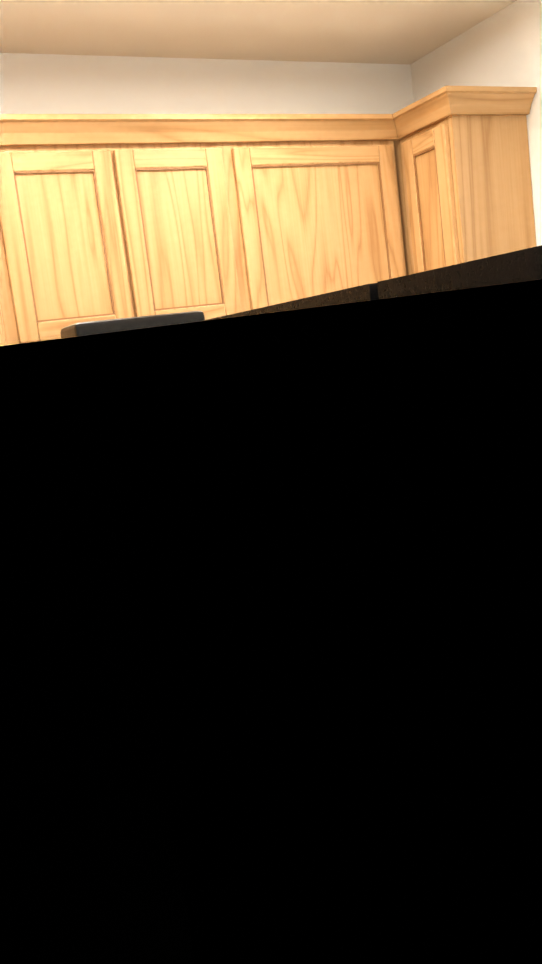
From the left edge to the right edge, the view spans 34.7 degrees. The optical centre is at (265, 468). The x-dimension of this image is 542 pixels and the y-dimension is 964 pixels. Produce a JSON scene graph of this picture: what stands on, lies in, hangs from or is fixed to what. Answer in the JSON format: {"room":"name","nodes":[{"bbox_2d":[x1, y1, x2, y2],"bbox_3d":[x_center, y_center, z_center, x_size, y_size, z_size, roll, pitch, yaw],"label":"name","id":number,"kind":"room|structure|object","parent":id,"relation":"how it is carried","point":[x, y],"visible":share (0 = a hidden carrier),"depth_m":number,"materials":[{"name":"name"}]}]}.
{"room":"kitchen","nodes":[
{"label":"kitchen","id":0,"kind":"room"},
{"bbox_2d":[0,53,413,113],"bbox_3d":[-0.498,-0.015,3.185,3.080,2.820,0.150,-11,9,-24],"label":"wall","id":1,"kind":"structure","parent":0,"point":[56,84],"depth_m":3.11,"materials":[{"name":"paint"}]},
{"bbox_2d":[0,234,19,345],"bbox_3d":[-1.113,-0.412,2.584,0.630,1.124,0.336,-11,9,-24],"label":"upper cabinet","id":2,"kind":"object","parent":1,"relation":"attached to","point":[8,336],"depth_m":2.57,"materials":[{"name":"brown wood"}]},
{"bbox_2d":[0,114,139,343],"bbox_3d":[-0.658,-0.498,2.792,0.386,1.124,0.336,-11,9,-24],"label":"upper cabinet","id":3,"kind":"object","parent":1,"relation":"attached to","point":[119,216],"depth_m":2.61,"materials":[{"name":"brown wood"}]},
{"bbox_2d":[112,114,251,319],"bbox_3d":[-0.312,-0.562,2.950,0.386,1.124,0.336,-11,9,-24],"label":"upper cabinet","id":4,"kind":"object","parent":1,"relation":"attached to","point":[182,191],"depth_m":2.77,"materials":[{"name":"brown wood"}]},
{"bbox_2d":[228,114,405,309],"bbox_3d":[0.157,-0.650,3.165,0.660,1.124,0.336,-11,9,-24],"label":"upper cabinet","id":5,"kind":"object","parent":1,"relation":"attached to","point":[320,206],"depth_m":2.97,"materials":[{"name":"brown wood"}]},
{"bbox_2d":[0,0,516,63],"bbox_3d":[0.457,-1.247,0.533,3.130,0.100,5.665,-11,9,-24],"label":"ceiling","id":6,"kind":"structure","parent":0,"point":[383,31],"depth_m":2.87,"materials":[{"name":"paint"}]},
{"bbox_2d":[410,0,541,245],"bbox_3d":[1.956,-0.059,1.340,0.180,2.820,5.265,-11,9,-24],"label":"wall","id":7,"kind":"structure","parent":0,"point":[502,48],"depth_m":3.01,"materials":[{"name":"paint"}]},
{"bbox_2d":[393,86,536,274],"bbox_3d":[0.662,-0.719,3.211,0.374,1.125,0.683,-11,9,-24],"label":"upper cabinet","id":8,"kind":"object","parent":7,"relation":"attached to","point":[462,161],"visible":0.5,"depth_m":2.93,"materials":[{"name":"brown wood"}]},
{"bbox_3d":[2.151,1.373,1.549,6.120,0.100,5.665,-11,9,-24],"label":"floor","id":9,"kind":"structure","parent":0,"visible":0},
{"bbox_2d":[0,245,541,963],"bbox_3d":[-0.119,0.820,0.526,0.947,1.818,0.904,-11,9,-24],"label":"refrigerator","id":10,"kind":"object","parent":9,"relation":"on","point":[270,635],"visible":1,"depth_m":0.61,"materials":[{"name":"black"}]}
]}

